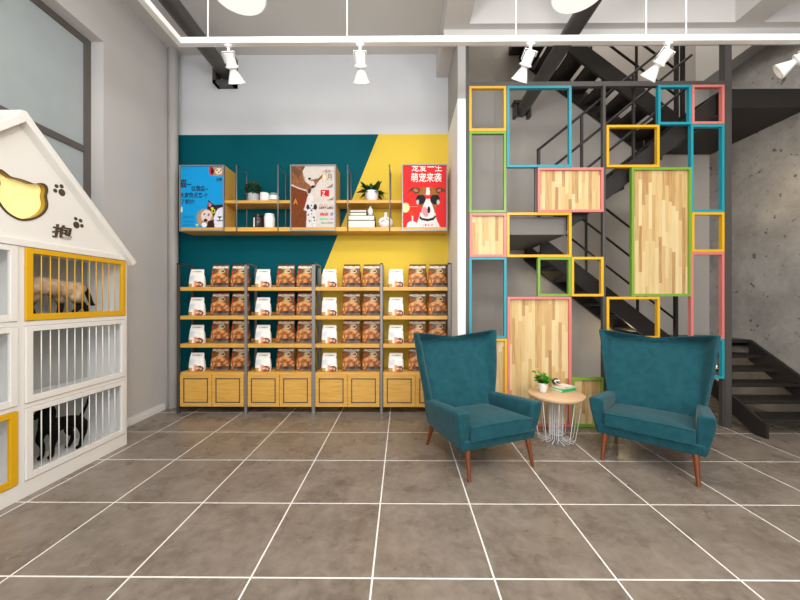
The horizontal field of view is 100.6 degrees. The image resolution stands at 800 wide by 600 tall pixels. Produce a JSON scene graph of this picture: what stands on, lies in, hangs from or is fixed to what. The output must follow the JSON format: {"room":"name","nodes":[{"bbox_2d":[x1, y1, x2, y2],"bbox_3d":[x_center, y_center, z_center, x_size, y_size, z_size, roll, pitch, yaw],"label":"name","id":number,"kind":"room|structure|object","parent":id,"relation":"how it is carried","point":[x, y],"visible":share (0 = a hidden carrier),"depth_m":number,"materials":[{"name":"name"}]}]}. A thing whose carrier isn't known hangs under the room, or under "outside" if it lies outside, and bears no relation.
{"room":"pet shop","nodes":[
{"label":"pet shop","id":0,"kind":"room"},
{"bbox_2d":[41,0,167,418],"bbox_3d":[-3.082,-0.915,0.461,0.200,4.570,8.080,0,0,0],"label":"wall","id":1,"kind":"structure","parent":0,"point":[129,63],"depth_m":3.70,"materials":[{"name":"grey paint"}]},
{"bbox_2d":[0,0,90,198],"bbox_3d":[-3.127,-0.665,0.871,0.045,3.830,4.900,0,0,0],"label":"window","id":2,"kind":"structure","parent":1,"relation":"in","point":[45,62],"depth_m":2.96,"materials":[{"name":"grey glass"}]},
{"bbox_2d":[127,403,164,426],"bbox_3d":[-2.973,1.330,0.290,0.020,0.080,7.740,0,0,0],"label":"baseboard","id":3,"kind":"structure","parent":1,"relation":"attached to","point":[132,420],"depth_m":3.84,"materials":[{"name":"white"}]},
{"bbox_2d":[168,46,178,408],"bbox_3d":[-2.896,-0.915,4.245,0.112,4.570,0.112,0,0,0],"label":"pipe","id":4,"kind":"object","parent":1,"relation":"attached to","point":[173,53],"visible":0.92,"depth_m":4.20,"materials":[{"name":"grey metal"}]},
{"bbox_2d":[123,0,443,55],"bbox_3d":[0.760,-3.275,0.435,7.885,0.150,8.080,0,0,0],"label":"ceiling","id":5,"kind":"structure","parent":0,"point":[279,17],"depth_m":3.83,"materials":[{"name":"paint"}]},
{"bbox_2d":[217,0,266,15],"bbox_3d":[-1.052,-2.594,2.157,0.350,1.212,0.350,0,0,0],"label":"pendant lamp","id":6,"kind":"object","parent":5,"relation":"hanging from","point":[243,7],"visible":1,"depth_m":2.25,"materials":[{"name":"white paint"}]},
{"bbox_2d":[138,0,799,46],"bbox_3d":[1.152,-2.678,0.805,6.107,1.044,4.025,0,0,0],"label":"track rail","id":7,"kind":"object","parent":5,"relation":"hanging from","point":[643,39],"visible":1,"depth_m":2.78,"materials":[{"name":"white metal"}]},
{"bbox_2d":[221,43,244,83],"bbox_3d":[-1.443,-2.015,2.886,0.144,0.282,0.222,0,0,0],"label":"track spotlight","id":8,"kind":"object","parent":7,"relation":"hanging from","point":[235,77],"visible":1,"depth_m":2.83,"materials":[{"name":"white paint"}]},
{"bbox_2d":[353,42,369,83],"bbox_3d":[-0.340,-2.015,2.879,0.144,0.283,0.222,0,0,0],"label":"track spotlight","id":9,"kind":"object","parent":7,"relation":"hanging from","point":[361,77],"visible":1,"depth_m":2.82,"materials":[{"name":"white paint"}]},
{"bbox_2d":[511,41,537,83],"bbox_3d":[1.069,-2.017,2.866,0.143,0.280,0.224,0,0,-23],"label":"track spotlight","id":10,"kind":"object","parent":7,"relation":"hanging from","point":[521,74],"visible":1,"depth_m":2.81,"materials":[{"name":"white paint"}]},
{"bbox_2d":[640,41,674,82],"bbox_3d":[2.193,-2.021,2.854,0.143,0.270,0.234,0,0,-21],"label":"track spotlight","id":11,"kind":"object","parent":7,"relation":"hanging from","point":[651,74],"visible":1,"depth_m":2.81,"materials":[{"name":"white paint"}]},
{"bbox_2d":[773,51,799,78],"bbox_3d":[3.365,-2.043,2.832,0.142,0.228,0.256,0,0,-37],"label":"track spotlight","id":12,"kind":"object","parent":7,"relation":"hanging from","point":[781,70],"visible":1,"depth_m":2.85,"materials":[{"name":"white paint"}]},
{"bbox_2d":[550,0,597,13],"bbox_3d":[1.160,-2.594,2.142,0.350,1.212,0.350,0,0,0],"label":"pendant lamp","id":13,"kind":"object","parent":5,"relation":"hanging from","point":[561,6],"visible":1,"depth_m":2.25,"materials":[{"name":"white paint"}]},
{"bbox_2d":[735,0,790,21],"bbox_3d":[3.615,-3.047,-0.082,0.290,0.305,7.086,0,0,0],"label":"trim","id":14,"kind":"structure","parent":5,"relation":"attached to","point":[745,10],"depth_m":3.35,"materials":[{"name":"grey paint"}]},
{"bbox_2d":[179,54,447,373],"bbox_3d":[-1.242,-0.915,4.414,3.825,4.570,0.150,0,0,0],"label":"wall","id":15,"kind":"structure","parent":0,"point":[368,157],"depth_m":4.34,"materials":[{"name":"paint"}]},
{"bbox_2d":[158,0,237,88],"bbox_3d":[-2.270,-2.945,1.431,0.280,0.370,5.830,0,0,0],"label":"ceiling pipe","id":16,"kind":"object","parent":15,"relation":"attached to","point":[176,9],"visible":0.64,"depth_m":3.69,"materials":[{"name":"grey metal"}]},
{"bbox_2d":[180,164,446,235],"bbox_3d":[-1.059,-1.247,4.195,3.280,0.810,0.284,0,0,0],"label":"wall shelf","id":17,"kind":"object","parent":15,"relation":"attached to","point":[246,204],"visible":0.91,"depth_m":4.08,"materials":[{"name":"brown wood"}]},
{"bbox_2d":[179,165,235,230],"bbox_3d":[-2.425,-1.246,4.203,0.549,0.811,0.284,0,0,0],"label":"box","id":18,"kind":"object","parent":17,"relation":"on","point":[204,190],"visible":1,"depth_m":4.07,"materials":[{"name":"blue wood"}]},
{"bbox_2d":[181,166,222,227],"bbox_3d":[-2.426,-1.264,4.075,0.523,0.750,0.001,0,0,0],"label":"picture","id":19,"kind":"object","parent":18,"relation":"attached to","point":[201,186],"depth_m":4.07,"materials":[{"name":"blue paper"}]},
{"bbox_2d":[244,181,262,199],"bbox_3d":[-1.836,-1.357,4.165,0.239,0.269,0.226,0,0,0],"label":"potted plant","id":20,"kind":"object","parent":17,"relation":"on","point":[254,195],"visible":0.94,"depth_m":4.11,"materials":[{"name":"green plant"}]},
{"bbox_2d":[252,214,263,226],"bbox_3d":[-1.779,-0.980,4.162,0.132,0.174,0.131,0,0,0],"label":"storage jar","id":21,"kind":"object","parent":17,"relation":"on","point":[257,219],"visible":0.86,"depth_m":4.11,"materials":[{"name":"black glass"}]},
{"bbox_2d":[260,192,268,199],"bbox_3d":[-1.685,-1.277,4.142,0.114,0.108,0.114,0,0,0],"label":"candle jar","id":22,"kind":"object","parent":17,"relation":"on","point":[263,195],"visible":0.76,"depth_m":4.09,"materials":[{"name":"white ceramic"}]},
{"bbox_2d":[264,213,274,226],"bbox_3d":[-1.633,-0.985,4.161,0.130,0.183,0.129,0,0,0],"label":"storage jar","id":23,"kind":"object","parent":17,"relation":"on","point":[269,219],"visible":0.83,"depth_m":4.11,"materials":[{"name":"white ceramic"}]},
{"bbox_2d":[269,192,276,199],"bbox_3d":[-1.568,-1.275,4.141,0.113,0.104,0.113,0,0,0],"label":"candle jar","id":24,"kind":"object","parent":17,"relation":"on","point":[272,196],"visible":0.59,"depth_m":4.09,"materials":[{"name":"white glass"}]},
{"bbox_2d":[290,164,339,230],"bbox_3d":[-1.061,-1.246,4.193,0.558,0.811,0.284,0,0,0],"label":"box","id":25,"kind":"object","parent":17,"relation":"on","point":[315,188],"visible":1,"depth_m":4.07,"materials":[{"name":"brown wood"}]},
{"bbox_2d":[348,220,375,226],"bbox_3d":[-0.474,-0.939,4.193,0.331,0.092,0.180,0,0,0],"label":"book","id":26,"kind":"object","parent":17,"relation":"on","point":[352,223],"visible":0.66,"depth_m":4.11,"materials":[{"name":"white paper"}]},
{"bbox_2d":[348,215,375,221],"bbox_3d":[-0.476,-1.017,4.188,0.326,0.061,0.170,0,0,0],"label":"book","id":27,"kind":"object","parent":26,"relation":"on","point":[351,217],"visible":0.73,"depth_m":4.11,"materials":[{"name":"white paper"}]},
{"bbox_2d":[350,212,367,214],"bbox_3d":[-0.517,-1.069,4.199,0.206,0.041,0.150,0,0,0],"label":"book","id":28,"kind":"object","parent":27,"relation":"on","point":[351,213],"visible":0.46,"depth_m":4.13,"materials":[{"name":"white paper"}]},
{"bbox_2d":[350,210,367,213],"bbox_3d":[-0.517,-1.106,4.199,0.206,0.031,0.150,0,0,0],"label":"book","id":29,"kind":"object","parent":28,"relation":"on","point":[350,210],"visible":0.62,"depth_m":4.13,"materials":[{"name":"white paper"}]},
{"bbox_2d":[368,206,372,214],"bbox_3d":[-0.372,-1.109,4.163,0.070,0.122,0.070,0,0,0],"label":"vase","id":30,"kind":"object","parent":27,"relation":"on","point":[370,210],"visible":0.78,"depth_m":4.14,"materials":[{"name":"white ceramic"}]},
{"bbox_2d":[356,181,387,199],"bbox_3d":[-0.327,-1.353,4.154,0.426,0.260,0.316,0,0,0],"label":"potted plant","id":31,"kind":"object","parent":17,"relation":"on","point":[371,192],"visible":0.93,"depth_m":4.10,"materials":[{"name":"green plant"}]},
{"bbox_2d":[378,212,392,226],"bbox_3d":[-0.181,-0.995,4.171,0.192,0.204,0.192,0,0,0],"label":"vase","id":32,"kind":"object","parent":17,"relation":"on","point":[383,221],"visible":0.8,"depth_m":4.10,"materials":[{"name":"white ceramic"}]},
{"bbox_2d":[402,164,446,230],"bbox_3d":[0.302,-1.246,4.184,0.553,0.811,0.284,0,0,0],"label":"poster","id":33,"kind":"object","parent":17,"relation":"on","point":[424,186],"visible":1,"depth_m":4.06,"materials":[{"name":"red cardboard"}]},
{"bbox_2d":[0,395,799,599],"bbox_3d":[0.737,1.410,0.720,7.935,0.080,8.650,0,0,0],"label":"floor","id":34,"kind":"structure","parent":0,"point":[197,503],"depth_m":2.11,"materials":[{"name":"tile"}]},
{"bbox_2d":[0,110,135,509],"bbox_3d":[-2.755,0.042,2.267,0.423,2.656,1.879,0,0,0],"label":"house","id":35,"kind":"object","parent":34,"relation":"on","point":[50,227],"visible":1,"depth_m":2.54,"materials":[{"name":"white wood"}]},
{"bbox_2d":[53,184,64,195],"bbox_3d":[-2.608,-0.847,2.544,0.004,0.088,0.086,0,0,0],"label":"print","id":36,"kind":"object","parent":35,"relation":"attached to","point":[58,189],"depth_m":2.54,"materials":[{"name":"brown"}]},
{"bbox_2d":[33,395,88,459],"bbox_3d":[-2.756,1.031,2.715,0.149,0.428,0.464,0,0,3],"label":"dog","id":37,"kind":"object","parent":35,"relation":"in","point":[45,412],"visible":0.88,"depth_m":2.61},
{"bbox_2d":[33,277,94,313],"bbox_3d":[-2.773,-0.013,2.711,0.168,0.332,0.617,0,0,0],"label":"cat","id":38,"kind":"object","parent":35,"relation":"in","point":[36,280],"visible":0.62,"depth_m":2.67},
{"bbox_2d":[73,217,83,227],"bbox_3d":[-2.607,-0.622,2.695,0.004,0.089,0.085,0,0,0],"label":"print","id":39,"kind":"object","parent":35,"relation":"attached to","point":[78,222],"depth_m":2.70,"materials":[{"name":"brown paint"}]},
{"bbox_2d":[177,263,450,413],"bbox_3d":[-1.038,0.463,4.145,3.306,1.815,0.305,0,0,0],"label":"shelving unit","id":40,"kind":"object","parent":34,"relation":"on","point":[315,388],"visible":0.81,"depth_m":4.00,"materials":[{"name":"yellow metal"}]},
{"bbox_2d":[189,353,205,370],"bbox_3d":[-2.505,0.761,4.108,0.194,0.222,0.091,0,0,0],"label":"pouch","id":41,"kind":"object","parent":40,"relation":"on","point":[197,362],"visible":1,"depth_m":4.08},
{"bbox_2d":[189,297,205,314],"bbox_3d":[-2.505,0.078,4.108,0.194,0.222,0.091,0,0,1],"label":"pouch","id":42,"kind":"object","parent":40,"relation":"on","point":[197,305],"visible":0.99,"depth_m":4.08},
{"bbox_2d":[189,269,205,286],"bbox_3d":[-2.505,-0.269,4.108,0.194,0.222,0.091,0,0,1],"label":"pouch","id":43,"kind":"object","parent":40,"relation":"on","point":[197,277],"visible":0.99,"depth_m":4.08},
{"bbox_2d":[189,325,205,342],"bbox_3d":[-2.505,0.418,4.108,0.194,0.222,0.091,0,0,2],"label":"pouch","id":44,"kind":"object","parent":40,"relation":"on","point":[197,333],"visible":1,"depth_m":4.08,"materials":[{"name":"white plastic"}]},
{"bbox_2d":[210,292,230,314],"bbox_3d":[-2.237,0.046,4.151,0.243,0.285,0.106,0,0,-1],"label":"bag","id":45,"kind":"object","parent":40,"relation":"on","point":[220,303],"visible":0.97,"depth_m":4.12,"materials":[{"name":"brown plastic"}]},
{"bbox_2d":[210,348,230,370],"bbox_3d":[-2.237,0.730,4.151,0.243,0.285,0.106,0,0,1],"label":"bag","id":46,"kind":"object","parent":40,"relation":"on","point":[220,359],"visible":0.92,"depth_m":4.12,"materials":[{"name":"brown plastic"}]},
{"bbox_2d":[210,320,230,342],"bbox_3d":[-2.237,0.387,4.151,0.243,0.285,0.106,0,0,2],"label":"bag","id":47,"kind":"object","parent":40,"relation":"on","point":[221,332],"visible":0.98,"depth_m":4.12,"materials":[{"name":"brown plastic"}]},
{"bbox_2d":[210,264,230,286],"bbox_3d":[-2.237,-0.300,4.151,0.243,0.285,0.106,0,0,2],"label":"bag","id":48,"kind":"object","parent":40,"relation":"on","point":[220,277],"visible":0.91,"depth_m":4.12,"materials":[{"name":"brown plastic"}]},
{"bbox_2d":[230,264,250,286],"bbox_3d":[-1.987,-0.300,4.149,0.243,0.285,0.106,0,0,0],"label":"bag","id":49,"kind":"object","parent":40,"relation":"on","point":[237,275],"visible":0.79,"depth_m":4.12,"materials":[{"name":"brown plastic"}]},
{"bbox_2d":[231,320,250,342],"bbox_3d":[-1.987,0.387,4.149,0.243,0.285,0.106,0,0,1],"label":"bag","id":50,"kind":"object","parent":40,"relation":"on","point":[237,332],"visible":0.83,"depth_m":4.11,"materials":[{"name":"brown plastic"}]},
{"bbox_2d":[231,348,250,370],"bbox_3d":[-1.987,0.730,4.149,0.243,0.285,0.106,0,0,1],"label":"bag","id":51,"kind":"object","parent":40,"relation":"on","point":[237,360],"visible":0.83,"depth_m":4.11,"materials":[{"name":"brown plastic"}]},
{"bbox_2d":[231,292,250,314],"bbox_3d":[-1.987,0.046,4.149,0.243,0.285,0.106,0,0,2],"label":"bag","id":52,"kind":"object","parent":40,"relation":"on","point":[237,305],"visible":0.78,"depth_m":4.12,"materials":[{"name":"brown plastic"}]},
{"bbox_2d":[255,325,271,342],"bbox_3d":[-1.687,0.418,4.102,0.194,0.222,0.091,0,0,-1],"label":"pouch","id":53,"kind":"object","parent":40,"relation":"on","point":[263,333],"visible":1,"depth_m":4.07,"materials":[{"name":"white plastic"}]},
{"bbox_2d":[255,353,271,370],"bbox_3d":[-1.687,0.761,4.102,0.194,0.222,0.091,0,0,0],"label":"pouch","id":54,"kind":"object","parent":40,"relation":"on","point":[263,361],"visible":1,"depth_m":4.07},
{"bbox_2d":[255,269,271,286],"bbox_3d":[-1.687,-0.269,4.102,0.194,0.222,0.091,0,0,2],"label":"pouch","id":55,"kind":"object","parent":40,"relation":"on","point":[263,278],"visible":0.97,"depth_m":4.07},
{"bbox_2d":[255,297,271,314],"bbox_3d":[-1.687,0.078,4.102,0.194,0.222,0.091,0,0,2],"label":"pouch","id":56,"kind":"object","parent":40,"relation":"on","point":[263,306],"visible":0.99,"depth_m":4.07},
{"bbox_2d":[276,348,295,370],"bbox_3d":[-1.419,0.730,4.145,0.243,0.285,0.106,0,0,1],"label":"bag","id":57,"kind":"object","parent":40,"relation":"on","point":[286,358],"visible":0.92,"depth_m":4.11,"materials":[{"name":"brown plastic"}]},
{"bbox_2d":[276,264,295,286],"bbox_3d":[-1.419,-0.300,4.145,0.243,0.285,0.106,0,0,0],"label":"bag","id":58,"kind":"object","parent":40,"relation":"on","point":[286,276],"visible":0.98,"depth_m":4.11,"materials":[{"name":"brown plastic"}]},
{"bbox_2d":[276,292,295,314],"bbox_3d":[-1.419,0.046,4.145,0.243,0.285,0.106,0,0,0],"label":"bag","id":59,"kind":"object","parent":40,"relation":"on","point":[286,304],"visible":0.96,"depth_m":4.11,"materials":[{"name":"brown plastic"}]},
{"bbox_2d":[276,320,295,342],"bbox_3d":[-1.419,0.387,4.145,0.243,0.285,0.106,0,0,2],"label":"bag","id":60,"kind":"object","parent":40,"relation":"on","point":[286,331],"visible":0.97,"depth_m":4.11,"materials":[{"name":"brown plastic"}]},
{"bbox_2d":[296,292,311,314],"bbox_3d":[-1.169,0.046,4.143,0.243,0.285,0.106,0,0,-2],"label":"bag","id":61,"kind":"object","parent":40,"relation":"on","point":[304,299],"visible":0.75,"depth_m":4.11,"materials":[{"name":"brown plastic"}]},
{"bbox_2d":[296,320,311,342],"bbox_3d":[-1.169,0.387,4.143,0.243,0.285,0.106,0,0,0],"label":"bag","id":62,"kind":"object","parent":40,"relation":"on","point":[304,327],"visible":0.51,"depth_m":4.11,"materials":[{"name":"brown plastic"}]},
{"bbox_2d":[296,348,311,370],"bbox_3d":[-1.169,0.730,4.143,0.243,0.285,0.106,0,0,1],"label":"bag","id":63,"kind":"object","parent":40,"relation":"on","point":[304,355],"visible":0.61,"depth_m":4.11,"materials":[{"name":"brown plastic"}]},
{"bbox_2d":[296,264,311,286],"bbox_3d":[-1.169,-0.300,4.143,0.243,0.285,0.106,0,0,1],"label":"bag","id":64,"kind":"object","parent":40,"relation":"on","point":[304,272],"visible":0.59,"depth_m":4.11,"materials":[{"name":"brown plastic"}]},
{"bbox_2d":[321,353,337,370],"bbox_3d":[-0.869,0.761,4.096,0.194,0.222,0.091,0,0,-1],"label":"pouch","id":65,"kind":"object","parent":40,"relation":"on","point":[329,360],"visible":1,"depth_m":4.07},
{"bbox_2d":[321,297,337,314],"bbox_3d":[-0.869,0.078,4.096,0.194,0.222,0.091,0,0,0],"label":"pouch","id":66,"kind":"object","parent":40,"relation":"on","point":[329,305],"visible":0.99,"depth_m":4.07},
{"bbox_2d":[321,325,337,342],"bbox_3d":[-0.869,0.418,4.096,0.194,0.222,0.091,0,0,0],"label":"pouch","id":67,"kind":"object","parent":40,"relation":"on","point":[329,333],"visible":1,"depth_m":4.07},
{"bbox_2d":[321,269,337,286],"bbox_3d":[-0.869,-0.269,4.096,0.194,0.222,0.091,0,0,2],"label":"pouch","id":68,"kind":"object","parent":40,"relation":"on","point":[329,277],"visible":0.98,"depth_m":4.07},
{"bbox_2d":[342,320,361,342],"bbox_3d":[-0.601,0.387,4.139,0.243,0.285,0.106,0,0,1],"label":"bag","id":69,"kind":"object","parent":40,"relation":"on","point":[351,333],"visible":0.98,"depth_m":4.10,"materials":[{"name":"brown plastic"}]},
{"bbox_2d":[342,348,361,370],"bbox_3d":[-0.601,0.730,4.139,0.243,0.285,0.106,0,0,-1],"label":"bag","id":70,"kind":"object","parent":40,"relation":"on","point":[351,361],"visible":0.92,"depth_m":4.10,"materials":[{"name":"brown plastic"}]},
{"bbox_2d":[342,264,361,286],"bbox_3d":[-0.601,-0.300,4.139,0.243,0.285,0.106,0,0,0],"label":"bag","id":71,"kind":"object","parent":40,"relation":"on","point":[351,277],"visible":0.98,"depth_m":4.11,"materials":[{"name":"brown plastic"}]},
{"bbox_2d":[342,292,361,314],"bbox_3d":[-0.601,0.046,4.139,0.243,0.285,0.106,0,0,1],"label":"bag","id":72,"kind":"object","parent":40,"relation":"on","point":[351,305],"visible":0.99,"depth_m":4.11,"materials":[{"name":"brown plastic"}]},
{"bbox_2d":[362,320,379,342],"bbox_3d":[-0.351,0.387,4.138,0.243,0.285,0.106,0,0,0],"label":"bag","id":73,"kind":"object","parent":40,"relation":"on","point":[371,328],"visible":0.84,"depth_m":4.10,"materials":[{"name":"brown plastic"}]},
{"bbox_2d":[362,348,379,370],"bbox_3d":[-0.351,0.730,4.138,0.243,0.285,0.106,0,0,2],"label":"bag","id":74,"kind":"object","parent":40,"relation":"on","point":[370,361],"visible":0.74,"depth_m":4.10,"materials":[{"name":"brown plastic"}]},
{"bbox_2d":[362,264,379,286],"bbox_3d":[-0.351,-0.300,4.138,0.243,0.285,0.106,0,0,3],"label":"bag","id":75,"kind":"object","parent":40,"relation":"on","point":[371,272],"visible":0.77,"depth_m":4.10,"materials":[{"name":"brown plastic"}]},
{"bbox_2d":[362,292,379,314],"bbox_3d":[-0.351,0.046,4.138,0.243,0.285,0.106,0,0,-2],"label":"bag","id":76,"kind":"object","parent":40,"relation":"on","point":[371,300],"visible":0.84,"depth_m":4.10,"materials":[{"name":"brown plastic"}]},
{"bbox_2d":[388,353,403,371],"bbox_3d":[-0.051,0.761,4.091,0.194,0.222,0.091,0,0,0],"label":"pouch","id":77,"kind":"object","parent":40,"relation":"on","point":[395,364],"visible":1,"depth_m":4.06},
{"bbox_2d":[388,297,403,315],"bbox_3d":[-0.051,0.078,4.091,0.194,0.222,0.091,0,0,2],"label":"pouch","id":78,"kind":"object","parent":40,"relation":"on","point":[395,308],"visible":0.99,"depth_m":4.06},
{"bbox_2d":[388,325,403,342],"bbox_3d":[-0.051,0.418,4.091,0.194,0.222,0.091,0,0,2],"label":"pouch","id":79,"kind":"object","parent":40,"relation":"on","point":[395,335],"visible":1,"depth_m":4.06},
{"bbox_2d":[388,269,403,286],"bbox_3d":[-0.051,-0.269,4.091,0.194,0.222,0.091,0,0,1],"label":"pouch","id":80,"kind":"object","parent":40,"relation":"on","point":[395,279],"visible":0.99,"depth_m":4.06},
{"bbox_2d":[408,348,418,370],"bbox_3d":[0.217,0.730,4.134,0.243,0.285,0.106,0,0,0],"label":"bag","id":81,"kind":"object","parent":40,"relation":"on","point":[412,360],"visible":0.43,"depth_m":4.10,"materials":[{"name":"brown plastic"}]},
{"bbox_2d":[408,264,426,286],"bbox_3d":[0.217,-0.300,4.134,0.243,0.285,0.106,0,0,2],"label":"bag","id":82,"kind":"object","parent":40,"relation":"on","point":[417,277],"visible":0.99,"depth_m":4.10,"materials":[{"name":"brown plastic"}]},
{"bbox_2d":[408,292,426,314],"bbox_3d":[0.217,0.046,4.134,0.243,0.285,0.106,0,0,-1],"label":"bag","id":83,"kind":"object","parent":40,"relation":"on","point":[417,305],"visible":0.99,"depth_m":4.10,"materials":[{"name":"brown plastic"}]},
{"bbox_2d":[408,320,426,342],"bbox_3d":[0.217,0.387,4.134,0.243,0.285,0.106,0,0,2],"label":"bag","id":84,"kind":"object","parent":40,"relation":"on","point":[415,326],"visible":0.69,"depth_m":4.11,"materials":[{"name":"brown plastic"}]},
{"bbox_2d":[428,292,446,314],"bbox_3d":[0.467,0.046,4.132,0.243,0.285,0.106,0,0,1],"label":"bag","id":85,"kind":"object","parent":40,"relation":"on","point":[437,305],"visible":1,"depth_m":4.10,"materials":[{"name":"brown plastic"}]},
{"bbox_2d":[428,264,446,286],"bbox_3d":[0.467,-0.300,4.132,0.243,0.285,0.106,0,0,2],"label":"bag","id":86,"kind":"object","parent":40,"relation":"on","point":[437,277],"visible":1,"depth_m":4.10,"materials":[{"name":"brown plastic"}]},
{"bbox_2d":[428,320,446,335],"bbox_3d":[0.467,0.387,4.132,0.243,0.285,0.106,0,0,2],"label":"bag","id":87,"kind":"object","parent":40,"relation":"on","point":[438,327],"visible":0.7,"depth_m":4.11,"materials":[{"name":"brown plastic"}]},
{"bbox_2d":[413,329,541,481],"bbox_3d":[0.651,0.838,3.002,0.912,1.074,0.861,0,0,-22],"label":"armchair","id":88,"kind":"object","parent":34,"relation":"on","point":[462,403],"visible":1,"depth_m":3.07,"materials":[{"name":"teal fabric"}]},
{"bbox_2d":[456,404,531,441],"bbox_3d":[0.695,1.014,2.894,0.592,0.121,0.620,0,0,-22],"label":"seat cushion","id":89,"kind":"object","parent":88,"relation":"on","point":[488,422],"depth_m":2.67,"materials":[{"name":"teal fabric"}]},
{"bbox_2d":[528,387,585,445],"bbox_3d":[1.540,1.144,3.280,0.520,0.447,0.520,0,0,0],"label":"side table","id":90,"kind":"object","parent":34,"relation":"on","point":[553,397],"visible":0.93,"depth_m":3.23,"materials":[{"name":"brown wood"}]},
{"bbox_2d":[532,370,553,392],"bbox_3d":[1.422,0.808,3.322,0.188,0.223,0.177,0,0,-36],"label":"potted plant","id":91,"kind":"object","parent":90,"relation":"on","point":[542,382],"visible":1,"depth_m":3.29,"materials":[{"name":"green plant"}]},
{"bbox_2d":[550,387,575,392],"bbox_3d":[1.665,0.908,3.404,0.200,0.022,0.150,0,0,-27],"label":"book","id":92,"kind":"object","parent":90,"relation":"on","point":[551,388],"visible":0.68,"depth_m":3.35,"materials":[{"name":"green paper"}]},
{"bbox_2d":[551,383,574,389],"bbox_3d":[1.677,0.889,3.419,0.180,0.016,0.130,0,0,-24],"label":"book","id":93,"kind":"object","parent":92,"relation":"on","point":[560,386],"visible":0.96,"depth_m":3.38,"materials":[{"name":"paper"}]},
{"bbox_2d":[552,378,559,384],"bbox_3d":[1.613,0.845,3.436,0.079,0.072,0.079,0,0,0],"label":"figurine","id":94,"kind":"object","parent":93,"relation":"on","point":[555,381],"visible":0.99,"depth_m":3.41,"materials":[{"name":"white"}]},
{"bbox_2d":[466,44,731,426],"bbox_3d":[2.136,-0.729,3.613,2.862,4.197,0.084,0,0,0],"label":"divider","id":95,"kind":"object","parent":34,"relation":"on","point":[537,331],"visible":0.81,"depth_m":3.59,"materials":[{"name":"beige wood"}]},
{"bbox_2d":[509,46,799,438],"bbox_3d":[2.623,-1.638,4.072,3.790,6.106,1.580,0,0,0],"label":"staircase","id":96,"kind":"structure","parent":34,"relation":"on","point":[753,110],"depth_m":4.19,"materials":[{"name":"black metal"}]},
{"bbox_2d":[589,329,720,486],"bbox_3d":[2.236,0.838,2.953,0.912,1.074,0.861,0,0,42],"label":"armchair","id":97,"kind":"object","parent":34,"relation":"on","point":[658,393],"visible":1,"depth_m":2.97,"materials":[{"name":"teal fabric"}]},
{"bbox_2d":[604,404,695,444],"bbox_3d":[2.158,1.014,2.866,0.592,0.121,0.620,0,0,42],"label":"seat cushion","id":98,"kind":"object","parent":97,"relation":"on","point":[671,423],"depth_m":2.72,"materials":[{"name":"teal fabric"}]},
{"bbox_2d":[448,46,465,335],"bbox_3d":[0.667,-0.915,4.231,0.087,4.570,1.330,0,0,0],"label":"wall","id":99,"kind":"structure","parent":0,"point":[457,131],"depth_m":3.58,"materials":[{"name":"white paint"}]},
{"bbox_2d":[436,0,474,77],"bbox_3d":[0.576,-3.047,0.361,0.260,0.305,7.930,0,0,0],"label":"trim","id":100,"kind":"structure","parent":99,"relation":"attached to","point":[456,14],"depth_m":3.49,"materials":[{"name":"grey paint"}]},
{"bbox_2d":[442,0,799,46],"bbox_3d":[2.497,-3.022,3.586,4.055,0.395,0.234,0,0,0],"label":"ceiling","id":101,"kind":"structure","parent":99,"relation":"attached to","point":[488,17],"depth_m":3.48,"materials":[{"name":"grey paint"}]},
{"bbox_2d":[469,47,494,332],"bbox_3d":[1.039,-1.830,4.843,0.648,6.400,0.100,0,0,0],"label":"wall","id":102,"kind":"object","parent":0,"point":[481,59],"visible":0.22,"depth_m":4.79,"materials":[{"name":"paint"}]},
{"bbox_2d":[495,46,708,376],"bbox_3d":[2.724,-1.830,4.957,4.020,6.400,0.150,0,0,0],"label":"wall","id":103,"kind":"structure","parent":0,"point":[548,117],"depth_m":4.88,"materials":[{"name":"paint"}]},
{"bbox_2d":[511,0,601,119],"bbox_3d":[1.752,-2.760,1.688,0.280,0.220,6.400,0,0,0],"label":"ceiling pipe","id":104,"kind":"object","parent":103,"relation":"attached to","point":[577,21],"visible":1,"depth_m":3.76,"materials":[{"name":"grey metal"}]},
{"bbox_2d":[709,45,799,411],"bbox_3d":[4.605,-1.830,0.694,0.200,6.400,8.650,0,0,0],"label":"wall","id":105,"kind":"structure","parent":0,"point":[765,163],"depth_m":4.14,"materials":[{"name":"concrete"}]},
{"bbox_2d":[696,45,767,80],"bbox_3d":[4.429,-4.080,4.280,0.200,1.900,1.180,0,0,0],"label":"trim","id":106,"kind":"structure","parent":105,"relation":"attached to","point":[707,57],"depth_m":4.61,"materials":[{"name":"grey paint"}]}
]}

